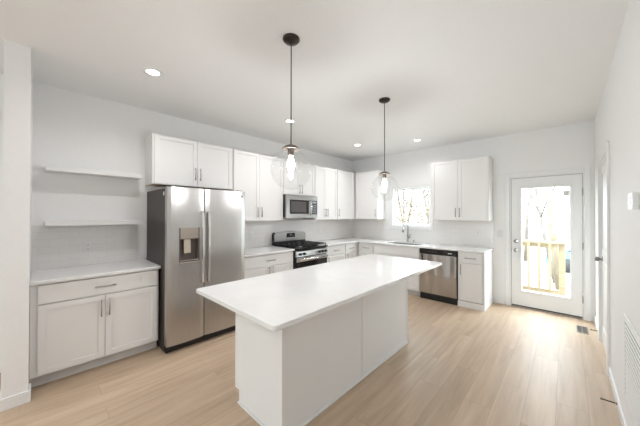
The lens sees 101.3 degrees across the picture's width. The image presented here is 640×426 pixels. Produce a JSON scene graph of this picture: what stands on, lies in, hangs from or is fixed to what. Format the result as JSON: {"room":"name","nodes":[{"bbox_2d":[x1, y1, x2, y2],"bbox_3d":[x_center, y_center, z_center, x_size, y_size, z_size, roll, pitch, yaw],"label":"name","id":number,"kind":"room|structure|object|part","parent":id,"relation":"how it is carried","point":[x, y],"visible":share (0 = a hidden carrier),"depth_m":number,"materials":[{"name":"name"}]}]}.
{"room":"kitchen","nodes":[
{"label":"kitchen","id":0,"kind":"room"},
{"bbox_2d":[1,40,32,398],"bbox_3d":[-2.610,0.089,2.277,0.760,2.786,0.137,0,0,43],"label":"wall partition","id":1,"kind":"structure","parent":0,"point":[18,77],"depth_m":2.02,"materials":[{"name":"paint"}]},
{"bbox_2d":[0,383,30,411],"bbox_3d":[-2.607,1.436,2.265,0.774,0.092,0.163,0,0,43],"label":"baseboard","id":2,"kind":"structure","parent":1,"relation":"attached to","point":[18,399],"depth_m":2.00,"materials":[{"name":"white paint"}]},
{"bbox_2d":[0,73,351,362],"bbox_3d":[-3.371,0.087,2.109,0.120,2.786,12.000,0,0,43],"label":"wall","id":3,"kind":"structure","parent":0,"point":[71,129],"depth_m":2.95,"materials":[{"name":"paint"}]},
{"bbox_2d":[31,224,137,270],"bbox_3d":[-2.539,0.350,2.903,0.006,0.442,0.874,0,0,43],"label":"tile backsplash","id":4,"kind":"structure","parent":3,"relation":"attached to","point":[53,247],"depth_m":2.85,"materials":[{"name":"white tile"}]},
{"bbox_2d":[83,241,91,251],"bbox_3d":[-2.548,0.370,2.881,0.009,0.116,0.072,0,0,43],"label":"outlet","id":5,"kind":"object","parent":4,"relation":"attached to","point":[87,246],"visible":1,"depth_m":2.88,"materials":[{"name":"white plastic"}]},
{"bbox_2d":[45,165,141,179],"bbox_3d":[-2.434,-0.432,2.871,0.204,0.045,0.788,0,0,43],"label":"floating shelf","id":6,"kind":"object","parent":3,"relation":"attached to","point":[50,169],"visible":1,"depth_m":2.79,"materials":[{"name":"white paint"}]},
{"bbox_2d":[45,220,141,225],"bbox_3d":[-2.435,0.105,2.868,0.204,0.045,0.788,0,0,43],"label":"floating shelf","id":7,"kind":"object","parent":3,"relation":"attached to","point":[88,222],"visible":1,"depth_m":2.77,"materials":[{"name":"white paint"}]},
{"bbox_2d":[145,133,232,189],"bbox_3d":[-1.708,-0.636,3.529,0.364,0.596,1.012,0,0,43],"label":"upper cabinet","id":8,"kind":"object","parent":3,"relation":"attached to","point":[169,161],"visible":1,"depth_m":3.33,"materials":[{"name":"white paint"}]},
{"bbox_3d":[-1.774,-0.639,3.259,0.019,0.584,0.486,0,0,43],"label":"door","id":9,"kind":"part","parent":8,"relation":"part of","materials":[{"name":"white paint"}]},
{"bbox_3d":[-1.439,-0.637,3.616,0.019,0.584,0.486,0,0,43],"label":"door","id":10,"kind":"part","parent":8,"relation":"part of","materials":[{"name":"white paint"}]},
{"bbox_2d":[227,149,282,220],"bbox_3d":[-1.044,-0.402,4.235,0.364,1.054,0.922,0,0,43],"label":"upper cabinet","id":11,"kind":"object","parent":3,"relation":"attached to","point":[259,176],"visible":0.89,"depth_m":4.13,"materials":[{"name":"white paint"}]},
{"bbox_3d":[-1.106,-0.403,3.970,0.019,1.046,0.433,0,0,43],"label":"door","id":12,"kind":"part","parent":11,"relation":"part of","materials":[{"name":"white paint"}]},
{"bbox_3d":[-0.795,-0.401,4.301,0.019,1.046,0.467,0,0,43],"label":"door","id":13,"kind":"part","parent":11,"relation":"part of","materials":[{"name":"white paint"}]},
{"bbox_2d":[245,219,351,247],"bbox_3d":[-0.363,0.360,5.221,0.006,0.454,3.329,0,0,43],"label":"tile backsplash","id":14,"kind":"structure","parent":3,"relation":"attached to","point":[262,231],"depth_m":5.17,"materials":[{"name":"white tile"}]},
{"bbox_2d":[283,159,314,195],"bbox_3d":[-0.465,-0.621,4.853,0.364,0.606,0.762,0,0,43],"label":"upper cabinet","id":15,"kind":"object","parent":3,"relation":"attached to","point":[299,181],"visible":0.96,"depth_m":4.74,"materials":[{"name":"white paint"}]},
{"bbox_3d":[-0.493,-0.625,4.623,0.019,0.594,0.370,0,0,43],"label":"door","id":16,"kind":"part","parent":15,"relation":"part of","materials":[{"name":"white paint"}]},
{"bbox_2d":[283,194,316,217],"bbox_3d":[-0.434,-0.114,4.819,0.440,0.400,0.758,0,0,43],"label":"microwave","id":17,"kind":"object","parent":15,"relation":"attached to","point":[294,206],"visible":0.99,"depth_m":4.64,"materials":[{"name":"silver metal"}]},
{"bbox_3d":[-0.115,-0.098,4.928,0.028,0.370,0.163,0,0,43],"label":"control panel","id":18,"kind":"part","parent":17,"relation":"part of","materials":[{"name":"silver metal"}]},
{"bbox_3d":[-0.237,-0.623,4.896,0.019,0.594,0.370,0,0,43],"label":"door","id":19,"kind":"part","parent":15,"relation":"part of","materials":[{"name":"white paint"}]},
{"bbox_2d":[303,165,336,219],"bbox_3d":[0.028,-0.393,5.377,0.364,1.054,0.670,0,0,43],"label":"upper cabinet","id":20,"kind":"object","parent":3,"relation":"attached to","point":[325,178],"visible":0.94,"depth_m":5.25,"materials":[{"name":"white paint"}]},
{"bbox_3d":[0.009,-0.395,5.157,0.019,1.046,0.306,0,0,43],"label":"door","id":21,"kind":"part","parent":20,"relation":"part of","materials":[{"name":"white paint"}]},
{"bbox_3d":[0.233,-0.393,5.397,0.019,1.046,0.342,0,0,43],"label":"door","id":22,"kind":"part","parent":20,"relation":"part of","materials":[{"name":"white paint"}]},
{"bbox_2d":[337,170,355,218],"bbox_3d":[0.585,-0.389,5.971,0.364,1.054,0.951,0,0,43],"label":"upper cabinet","id":23,"kind":"object","parent":3,"relation":"attached to","point":[346,181],"visible":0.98,"depth_m":5.77,"materials":[{"name":"white paint"}]},
{"bbox_2d":[0,294,620,425],"bbox_3d":[-1.776,1.524,0.698,4.370,0.100,12.140,0,0,43],"label":"floor","id":24,"kind":"structure","parent":0,"point":[501,365],"depth_m":2.30,"materials":[{"name":"brown wood"}]},
{"bbox_2d":[29,269,158,387],"bbox_3d":[-2.281,1.043,2.706,0.644,0.883,0.942,0,0,43],"label":"base cabinet","id":25,"kind":"object","parent":24,"relation":"on","point":[79,325],"visible":1,"depth_m":2.45,"materials":[{"name":"white paint"}]},
{"bbox_3d":[-2.221,1.077,2.366,0.019,0.588,0.439,0,0,43],"label":"door","id":26,"kind":"part","parent":25,"relation":"part of","materials":[{"name":"white paint"}]},
{"bbox_2d":[30,259,160,285],"bbox_3d":[-2.282,0.586,2.715,0.634,0.030,0.954,0,0,43],"label":"countertop","id":27,"kind":"structure","parent":25,"relation":"on","point":[54,275],"depth_m":2.60,"materials":[{"name":"white stone"}]},
{"bbox_3d":[-2.069,0.694,2.529,0.019,0.156,0.882,0,0,43],"label":"drawer","id":28,"kind":"part","parent":25,"relation":"part of","materials":[{"name":"white paint"}]},
{"bbox_3d":[-1.918,1.079,2.689,0.019,0.588,0.439,0,0,43],"label":"door","id":29,"kind":"part","parent":25,"relation":"part of","materials":[{"name":"white paint"}]},
{"bbox_2d":[147,186,244,352],"bbox_3d":[-1.536,0.596,3.298,0.827,1.770,0.914,0,0,43],"label":"refrigerator","id":30,"kind":"object","parent":24,"relation":"on","point":[196,236],"visible":0.99,"depth_m":2.95,"materials":[{"name":"grey metal"}]},
{"bbox_3d":[-1.482,0.562,2.890,0.080,1.679,0.383,0,0,43],"label":"freezer door","id":31,"kind":"part","parent":30,"relation":"part of","materials":[{"name":"silver metal"}]},
{"bbox_3d":[-1.458,0.222,2.909,0.078,0.120,0.188,0,0,43],"label":"dispenser panel","id":32,"kind":"part","parent":30,"relation":"part of","materials":[{"name":"beige"}]},
{"bbox_3d":[-1.325,0.385,2.967,0.065,0.813,0.026,0,0,43],"label":"handle","id":33,"kind":"part","parent":30,"relation":"part of","materials":[{"name":"silver metal"}]},
{"bbox_3d":[-1.279,0.385,3.016,0.065,0.813,0.026,0,0,43],"label":"handle","id":34,"kind":"part","parent":30,"relation":"part of","materials":[{"name":"silver metal"}]},
{"bbox_3d":[-1.167,0.565,3.225,0.080,1.679,0.517,0,0,43],"label":"fresh food door","id":35,"kind":"part","parent":30,"relation":"part of","materials":[{"name":"silver metal"}]},
{"bbox_2d":[245,251,292,278],"bbox_3d":[-0.953,1.053,4.122,0.644,0.883,0.923,0,0,43],"label":"base cabinet","id":36,"kind":"object","parent":24,"relation":"on","point":[260,265],"visible":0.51,"depth_m":3.89,"materials":[{"name":"white paint"}]},
{"bbox_3d":[-0.906,1.087,3.767,0.019,0.588,0.449,0,0,43],"label":"door","id":37,"kind":"part","parent":36,"relation":"part of","materials":[{"name":"white paint"}]},
{"bbox_3d":[-0.750,0.704,3.934,0.019,0.156,0.901,0,0,43],"label":"drawer","id":38,"kind":"part","parent":36,"relation":"part of","materials":[{"name":"white paint"}]},
{"bbox_2d":[245,246,294,256],"bbox_3d":[-0.956,0.596,4.128,0.634,0.030,0.928,0,0,43],"label":"countertop","id":39,"kind":"structure","parent":36,"relation":"on","point":[256,251],"depth_m":4.07,"materials":[{"name":"white stone"}]},
{"bbox_3d":[-0.596,1.089,4.097,0.019,0.588,0.448,0,0,43],"label":"door","id":40,"kind":"part","parent":36,"relation":"part of","materials":[{"name":"white paint"}]},
{"bbox_2d":[272,231,327,268],"bbox_3d":[-0.338,0.918,4.711,0.714,1.163,0.766,0,0,43],"label":"gas range","id":41,"kind":"object","parent":24,"relation":"on","point":[306,253],"visible":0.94,"depth_m":4.63,"materials":[{"name":"silver metal"}]},
{"bbox_2d":[276,244,327,249],"bbox_3d":[-0.340,0.593,4.718,0.608,0.022,0.762,0,0,43],"label":"cooktop","id":42,"kind":"object","parent":41,"relation":"in","point":[315,246],"depth_m":4.55,"materials":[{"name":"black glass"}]},
{"bbox_3d":[-0.135,1.008,4.522,0.031,0.510,0.746,0,0,43],"label":"oven door","id":43,"kind":"part","parent":41,"relation":"part of","materials":[{"name":"black glass"}]},
{"bbox_3d":[-0.131,0.669,4.521,0.041,0.109,0.754,0,0,43],"label":"control panel","id":44,"kind":"part","parent":41,"relation":"part of","materials":[{"name":"silver metal"}]},
{"bbox_3d":[-0.121,0.770,4.511,0.004,0.067,0.746,0,0,43],"label":"door trim","id":45,"kind":"part","parent":41,"relation":"part of","materials":[{"name":"silver metal"}]},
{"bbox_3d":[-0.098,0.763,4.489,0.059,0.028,0.662,0,0,43],"label":"handle","id":46,"kind":"part","parent":41,"relation":"part of","materials":[{"name":"silver metal"}]},
{"bbox_2d":[235,279,408,425],"bbox_3d":[0.107,1.045,2.515,0.634,0.884,2.005,0,0,43],"label":"kitchen island","id":47,"kind":"object","parent":24,"relation":"on","point":[288,376],"visible":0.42,"depth_m":1.99,"materials":[{"name":"white paint"}]},
{"bbox_3d":[-0.457,1.040,1.898,0.586,0.884,0.012,0,0,43],"label":"panel","id":48,"kind":"part","parent":47,"relation":"part of","materials":[{"name":"white paint"}]},
{"bbox_3d":[-0.240,1.030,1.698,0.004,0.864,0.018,0,0,43],"label":"corner trim","id":49,"kind":"part","parent":47,"relation":"part of","materials":[{"name":"white paint"}]},
{"bbox_2d":[196,254,441,330],"bbox_3d":[0.249,0.588,2.523,0.973,0.030,2.425,0,0,43],"label":"island countertop","id":50,"kind":"structure","parent":47,"relation":"on","point":[277,301],"depth_m":1.98,"materials":[{"name":"white stone"}]},
{"bbox_3d":[0.063,1.042,2.033,0.012,0.884,0.897,0,0,43],"label":"panel","id":51,"kind":"part","parent":47,"relation":"part of","materials":[{"name":"white paint"}]},
{"bbox_3d":[0.190,1.478,2.535,0.544,0.018,1.858,0,0,43],"label":"shoe moulding","id":52,"kind":"part","parent":47,"relation":"part of","materials":[{"name":"white paint"}]},
{"bbox_3d":[0.685,1.047,2.695,0.012,0.884,0.903,0,0,43],"label":"panel","id":53,"kind":"part","parent":47,"relation":"part of","materials":[{"name":"white paint"}]},
{"bbox_3d":[0.997,1.039,3.016,0.004,0.864,0.030,0,0,43],"label":"corner trim","id":54,"kind":"part","parent":47,"relation":"part of","materials":[{"name":"white paint"}]},
{"bbox_2d":[326,244,344,262],"bbox_3d":[0.098,1.062,5.241,0.644,0.883,0.588,0,0,43],"label":"base cabinet","id":55,"kind":"object","parent":24,"relation":"on","point":[337,252],"visible":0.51,"depth_m":5.05,"materials":[{"name":"white paint"}]},
{"bbox_3d":[0.300,0.712,5.054,0.019,0.156,0.566,0,0,43],"label":"drawer","id":56,"kind":"part","parent":55,"relation":"part of","materials":[{"name":"white paint"}]},
{"bbox_3d":[0.300,1.096,5.052,0.019,0.588,0.566,0,0,43],"label":"door","id":57,"kind":"part","parent":55,"relation":"part of","materials":[{"name":"white paint"}]},
{"bbox_2d":[315,237,493,253],"bbox_3d":[1.293,0.603,4.836,2.944,0.030,1.632,0,0,43],"label":"countertop","id":58,"kind":"structure","parent":55,"relation":"on","point":[332,242],"depth_m":4.92,"materials":[{"name":"white stone"}]},
{"bbox_2d":[402,223,410,241],"bbox_3d":[1.732,0.398,5.321,0.215,0.386,0.087,0,0,-26],"label":"faucet","id":59,"kind":"object","parent":58,"relation":"on","point":[408,237],"visible":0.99,"depth_m":5.34,"materials":[{"name":"silver metal"}]},
{"bbox_2d":[345,242,358,258],"bbox_3d":[0.656,1.066,5.835,0.644,0.883,1.033,0,0,43],"label":"base cabinet","id":60,"kind":"object","parent":24,"relation":"on","point":[352,249],"visible":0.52,"depth_m":5.43,"materials":[{"name":"white paint"}]},
{"bbox_3d":[0.635,0.715,5.411,0.019,0.156,0.361,0,0,43],"label":"drawer","id":61,"kind":"part","parent":60,"relation":"part of","materials":[{"name":"white paint"}]},
{"bbox_3d":[0.635,1.099,5.409,0.019,0.588,0.361,0,0,43],"label":"door","id":62,"kind":"part","parent":60,"relation":"part of","materials":[{"name":"white paint"}]},
{"bbox_2d":[359,243,373,255],"bbox_3d":[1.139,1.065,5.654,0.373,0.883,0.644,0,0,43],"label":"base cabinet","id":63,"kind":"object","parent":24,"relation":"on","point":[364,248],"visible":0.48,"depth_m":5.45,"materials":[{"name":"white paint"}]},
{"bbox_3d":[0.965,0.715,5.441,0.311,0.156,0.019,0,0,43],"label":"drawer","id":64,"kind":"part","parent":63,"relation":"part of","materials":[{"name":"white paint"}]},
{"bbox_3d":[0.965,1.099,5.438,0.311,0.588,0.019,0,0,43],"label":"door","id":65,"kind":"part","parent":63,"relation":"part of","materials":[{"name":"white paint"}]},
{"bbox_2d":[374,244,419,295],"bbox_3d":[1.620,1.063,5.202,0.938,0.883,0.644,0,0,43],"label":"base cabinet","id":66,"kind":"object","parent":24,"relation":"on","point":[379,249],"visible":0.38,"depth_m":4.85,"materials":[{"name":"white paint"}]},
{"bbox_3d":[1.263,1.098,5.158,0.456,0.588,0.019,0,0,43],"label":"door","id":67,"kind":"part","parent":66,"relation":"part of","materials":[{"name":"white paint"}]},
{"bbox_3d":[1.450,0.732,5.023,0.938,0.223,0.034,0,0,43],"label":"rail","id":68,"kind":"part","parent":66,"relation":"part of","materials":[{"name":"white paint"}]},
{"bbox_3d":[1.599,1.097,4.843,0.456,0.588,0.019,0,0,43],"label":"door","id":69,"kind":"part","parent":66,"relation":"part of","materials":[{"name":"white paint"}]},
{"bbox_2d":[420,248,457,304],"bbox_3d":[2.185,1.062,4.662,0.604,0.880,0.602,0,0,43],"label":"dishwasher","id":70,"kind":"object","parent":24,"relation":"on","point":[440,283],"visible":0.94,"depth_m":4.40,"materials":[{"name":"silver metal"}]},
{"bbox_2d":[458,250,492,311],"bbox_3d":[2.557,1.060,4.323,0.378,0.883,0.644,0,0,43],"label":"base cabinet","id":71,"kind":"object","parent":24,"relation":"on","point":[475,270],"visible":1,"depth_m":4.12,"materials":[{"name":"white paint"}]},
{"bbox_3d":[2.360,0.710,4.131,0.331,0.156,0.019,0,0,43],"label":"drawer","id":72,"kind":"part","parent":71,"relation":"part of","materials":[{"name":"white paint"}]},
{"bbox_3d":[2.359,1.094,4.129,0.331,0.588,0.019,0,0,43],"label":"door","id":73,"kind":"part","parent":71,"relation":"part of","materials":[{"name":"white paint"}]},
{"bbox_3d":[2.703,1.059,4.212,0.013,0.883,0.607,0,0,43],"label":"panel","id":74,"kind":"part","parent":71,"relation":"part of","materials":[{"name":"white paint"}]},
{"bbox_2d":[576,325,588,334],"bbox_3d":[3.361,1.494,3.365,0.110,0.005,0.280,0,0,43],"label":"floor vent","id":75,"kind":"object","parent":24,"relation":"in","point":[581,329],"visible":1,"depth_m":3.36,"materials":[{"name":"silver metal"}]},
{"bbox_2d":[0,0,629,160],"bbox_3d":[-1.772,-1.362,0.715,4.370,0.100,12.140,0,0,43],"label":"ceiling","id":76,"kind":"structure","parent":0,"point":[450,71],"depth_m":2.24,"materials":[{"name":"paint"}]},
{"bbox_2d":[142,67,163,76],"bbox_3d":[-1.542,-1.298,2.425,0.176,0.008,0.176,0,0,43],"label":"recessed light","id":77,"kind":"object","parent":76,"relation":"in","point":[150,71],"visible":1,"depth_m":2.42,"materials":[{"name":"white paint"}]},
{"bbox_2d":[284,119,295,122],"bbox_3d":[-0.422,-1.289,3.690,0.176,0.008,0.176,0,0,43],"label":"recessed light","id":78,"kind":"object","parent":76,"relation":"in","point":[285,120],"visible":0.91,"depth_m":3.69,"materials":[{"name":"white paint"}]},
{"bbox_2d":[282,33,299,170],"bbox_3d":[-0.216,-0.738,1.958,0.300,1.130,0.300,0,0,43],"label":"pendant light","id":79,"kind":"object","parent":76,"relation":"hanging from","point":[290,39],"visible":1,"depth_m":1.94,"materials":[{"name":"brown metal"}]},
{"bbox_2d":[288,148,293,155],"bbox_3d":[-0.216,-0.449,1.956,0.044,0.053,0.044,0,0,43],"label":"socket","id":80,"kind":"object","parent":79,"relation":"attached to","point":[290,150],"depth_m":1.94,"materials":[{"name":"brown metal"}]},
{"bbox_3d":[-0.215,-0.890,1.959,0.008,0.765,0.008,0,0,43],"label":"rod","id":81,"kind":"part","parent":79,"relation":"part of","materials":[{"name":"brown metal"}]},
{"bbox_3d":[-0.216,-0.366,1.956,0.054,0.114,0.054,0,0,43],"label":"bulb","id":82,"kind":"part","parent":79,"relation":"part of","materials":[{"name":"white glass"}]},
{"bbox_2d":[379,97,389,188],"bbox_3d":[0.736,-0.716,2.996,0.300,1.158,0.300,0,0,43],"label":"pendant light","id":83,"kind":"object","parent":76,"relation":"hanging from","point":[383,100],"visible":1,"depth_m":2.98,"materials":[{"name":"brown metal"}]},
{"bbox_3d":[0.736,-0.869,2.997,0.008,0.793,0.008,0,0,43],"label":"rod","id":84,"kind":"part","parent":83,"relation":"part of","materials":[{"name":"brown metal"}]},
{"bbox_3d":[0.736,-0.330,2.994,0.054,0.114,0.054,0,0,43],"label":"bulb","id":85,"kind":"part","parent":83,"relation":"part of","materials":[{"name":"white glass"}]},
{"bbox_2d":[352,120,595,321],"bbox_3d":[2.332,0.112,5.081,4.370,2.786,0.140,0,0,43],"label":"wall","id":86,"kind":"structure","parent":0,"point":[569,145],"depth_m":4.33,"materials":[{"name":"paint"}]},
{"bbox_2d":[356,170,384,218],"bbox_3d":[1.110,-0.389,5.884,0.584,1.054,0.364,0,0,43],"label":"upper cabinet","id":87,"kind":"object","parent":86,"relation":"attached to","point":[370,193],"visible":1,"depth_m":5.74,"materials":[{"name":"white paint"}]},
{"bbox_2d":[389,184,432,229],"bbox_3d":[1.898,-0.116,5.471,0.945,0.905,0.148,0,0,43],"label":"window","id":88,"kind":"structure","parent":86,"relation":"in","point":[392,190],"depth_m":5.52,"materials":[{"name":"white paint"}]},
{"bbox_3d":[1.910,0.049,5.464,0.784,0.410,0.030,0,0,43],"label":"sash","id":89,"kind":"part","parent":88,"relation":"part of","materials":[{"name":"glass"}]},
{"bbox_3d":[1.933,-0.321,5.491,0.784,0.399,0.030,0,0,43],"label":"sash","id":90,"kind":"part","parent":88,"relation":"part of","materials":[{"name":"glass"}]},
{"bbox_2d":[352,219,493,247],"bbox_3d":[1.852,0.365,5.430,2.938,0.454,0.006,0,0,43],"label":"tile backsplash","id":91,"kind":"structure","parent":86,"relation":"attached to","point":[462,233],"depth_m":5.03,"materials":[{"name":"white tile"}]},
{"bbox_2d":[431,155,492,220],"bbox_3d":[2.463,-0.394,4.613,0.903,1.054,0.364,0,0,43],"label":"upper cabinet","id":92,"kind":"object","parent":86,"relation":"attached to","point":[461,189],"visible":1,"depth_m":4.46,"materials":[{"name":"white paint"}]},
{"bbox_3d":[2.208,-0.395,4.666,0.441,1.046,0.019,0,0,43],"label":"door","id":93,"kind":"part","parent":92,"relation":"part of","materials":[{"name":"white paint"}]},
{"bbox_3d":[2.532,-0.396,4.362,0.441,1.046,0.019,0,0,43],"label":"door","id":94,"kind":"part","parent":92,"relation":"part of","materials":[{"name":"white paint"}]},
{"bbox_2d":[494,297,503,303],"bbox_3d":[2.977,1.456,4.362,0.143,0.092,0.013,0,0,43],"label":"baseboard","id":95,"kind":"structure","parent":86,"relation":"attached to","point":[496,300],"depth_m":4.35,"materials":[{"name":"white paint"}]},
{"bbox_2d":[497,231,502,237],"bbox_3d":[2.988,0.352,4.360,0.072,0.116,0.011,0,0,43],"label":"light switch","id":96,"kind":"object","parent":86,"relation":"attached to","point":[499,233],"visible":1,"depth_m":4.36,"materials":[{"name":"white plastic"}]},
{"bbox_2d":[505,166,590,320],"bbox_3d":[3.423,0.427,4.003,0.979,2.147,0.195,0,0,43],"label":"door","id":97,"kind":"structure","parent":86,"relation":"in","point":[578,305],"depth_m":3.90,"materials":[{"name":"white paint"}]},
{"bbox_3d":[3.408,0.419,3.983,0.613,1.669,0.010,0,0,43],"label":"glass frame","id":98,"kind":"part","parent":97,"relation":"part of","materials":[{"name":"clear glass"}]},
{"bbox_2d":[595,0,639,425],"bbox_3d":[-0.272,0.074,-0.799,0.120,2.786,12.000,0,0,43],"label":"wall","id":99,"kind":"structure","parent":0,"point":[617,119],"depth_m":1.83,"materials":[{"name":"paint"}]},
{"bbox_2d":[595,141,609,374],"bbox_3d":[3.014,0.417,2.739,0.172,2.150,1.000,0,0,43],"label":"door","id":100,"kind":"structure","parent":99,"relation":"in","point":[603,206],"depth_m":2.86,"materials":[{"name":"white paint"}]},
{"bbox_3d":[3.208,0.529,3.025,0.064,0.066,0.066,0,0,43],"label":"knob","id":101,"kind":"part","parent":100,"relation":"part of","materials":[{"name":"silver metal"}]},
{"bbox_2d":[594,316,626,425],"bbox_3d":[-0.330,1.421,-0.769,0.013,0.092,11.980,0,0,43],"label":"baseboard","id":102,"kind":"structure","parent":99,"relation":"attached to","point":[611,378],"depth_m":2.05,"materials":[{"name":"white paint"}]},
{"bbox_2d":[624,313,639,425],"bbox_3d":[1.839,0.954,1.540,0.008,0.560,0.620,0,0,43],"label":"air vent","id":103,"kind":"object","parent":99,"relation":"in","point":[631,338],"visible":1,"depth_m":1.57,"materials":[{"name":"white plastic"}]},
{"bbox_2d":[628,191,639,210],"bbox_3d":[1.721,-0.065,1.438,0.033,0.104,0.150,0,0,43],"label":"thermostat","id":104,"kind":"object","parent":99,"relation":"attached to","point":[634,197],"visible":1,"depth_m":1.40,"materials":[{"name":"white plastic"}]},
{"bbox_3d":[1.731,-0.065,1.430,0.008,0.104,0.150,0,0,43],"label":"plate","id":105,"kind":"part","parent":104,"relation":"part of","materials":[{"name":"white plastic"}]},
{"label":"outside","id":106,"kind":"structure","parent":0,"visible":0},
{"bbox_2d":[398,222,569,296],"bbox_3d":[30.039,2.964,33.956,85.000,0.100,79.800,0,0,43],"label":"ground","id":107,"kind":"structure","parent":106,"point":[535,233],"depth_m":14.72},
{"bbox_2d":[397,191,403,222],"bbox_3d":[3.132,-2.210,14.259,4.407,10.068,5.160,0,0,-19],"label":"bare tree","id":108,"kind":"object","parent":107,"relation":"on","point":[398,197],"visible":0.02,"depth_m":14.10,"materials":[{"name":"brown plant"}]},
{"bbox_2d":[402,189,417,222],"bbox_3d":[6.371,-3.565,18.556,5.733,12.816,6.462,0,0,-8],"label":"bare tree","id":109,"kind":"object","parent":107,"relation":"on","point":[403,192],"visible":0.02,"depth_m":18.74,"materials":[{"name":"grey plant"}]},
{"bbox_2d":[396,200,424,223],"bbox_3d":[3.846,1.109,12.471,2.960,3.406,1.911,0,0,43],"label":"dry shrub","id":110,"kind":"object","parent":107,"relation":"on","point":[409,203],"visible":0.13,"depth_m":12.13,"materials":[{"name":"beige plant"}]},
{"bbox_2d":[399,189,429,223],"bbox_3d":[4.707,-3.175,15.649,4.122,12.024,8.388,0,0,-37],"label":"bare tree","id":111,"kind":"object","parent":107,"relation":"on","point":[423,190],"visible":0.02,"depth_m":15.13,"materials":[{"name":"grey plant"}]},
{"bbox_2d":[407,189,426,222],"bbox_3d":[5.961,-3.094,14.979,5.001,11.848,8.554,0,0,13],"label":"bare tree","id":112,"kind":"object","parent":107,"relation":"on","point":[418,189],"visible":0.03,"depth_m":15.60,"materials":[{"name":"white plant"}]},
{"bbox_2d":[414,189,428,222],"bbox_3d":[8.460,-3.054,19.951,6.459,11.828,4.995,0,0,-32],"label":"bare tree","id":113,"kind":"object","parent":107,"relation":"on","point":[427,189],"visible":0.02,"depth_m":19.47,"materials":[{"name":"grey plant"}]},
{"bbox_2d":[417,202,429,223],"bbox_3d":[6.052,1.120,13.537,3.075,3.394,1.955,0,0,43],"label":"dry shrub","id":114,"kind":"object","parent":107,"relation":"on","point":[426,219],"visible":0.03,"depth_m":13.62,"materials":[{"name":"beige plant"}]},
{"bbox_2d":[523,188,533,260],"bbox_3d":[12.385,-5.653,16.556,8.024,16.993,9.391,0,0,-22],"label":"bare tree","id":115,"kind":"object","parent":107,"relation":"on","point":[526,234],"visible":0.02,"depth_m":15.20,"materials":[{"name":"grey plant"}]},
{"bbox_2d":[527,187,555,282],"bbox_3d":[8.782,-2.977,10.685,7.291,11.579,5.493,0,0,-42],"label":"bare tree","id":116,"kind":"object","parent":107,"relation":"on","point":[538,206],"visible":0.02,"depth_m":10.73,"materials":[{"name":"grey plant"}]},
{"bbox_2d":[522,240,566,295],"bbox_3d":[3.444,1.616,4.966,2.500,2.180,1.150,0,0,43],"label":"railing","id":117,"kind":"object","parent":107,"relation":"on","point":[529,243],"visible":0.12,"depth_m":4.81,"materials":[{"name":"brown wood"}]},
{"bbox_3d":[3.579,1.444,5.450,2.035,0.070,0.038,0,0,43],"label":"rail","id":118,"kind":"part","parent":117,"relation":"part of","materials":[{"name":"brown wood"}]},
{"bbox_3d":[3.629,0.587,5.427,2.145,0.115,0.145,0,0,43],"label":"rail","id":119,"kind":"part","parent":117,"relation":"part of","materials":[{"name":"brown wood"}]},
{"bbox_3d":[4.413,1.634,4.784,0.090,2.144,0.090,0,0,43],"label":"post","id":120,"kind":"part","parent":117,"relation":"part of","materials":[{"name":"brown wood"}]},
{"bbox_2d":[546,187,558,289],"bbox_3d":[9.709,-4.666,11.081,7.322,14.952,5.430,0,0,26],"label":"bare tree","id":121,"kind":"object","parent":107,"relation":"on","point":[549,193],"visible":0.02,"depth_m":9.48,"materials":[{"name":"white plant"}]},
{"bbox_2d":[540,241,569,272],"bbox_3d":[12.994,2.037,12.114,4.242,1.450,1.720,0,0,32],"label":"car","id":122,"kind":"object","parent":107,"relation":"on","point":[543,256],"visible":0.17,"depth_m":12.14,"materials":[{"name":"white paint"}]},
{"bbox_2d":[563,186,569,240],"bbox_3d":[31.339,-0.940,24.398,12.800,7.600,9.000,0,0,43],"label":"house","id":123,"kind":"structure","parent":107,"relation":"on","point":[566,190],"depth_m":25.82,"materials":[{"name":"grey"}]}
]}

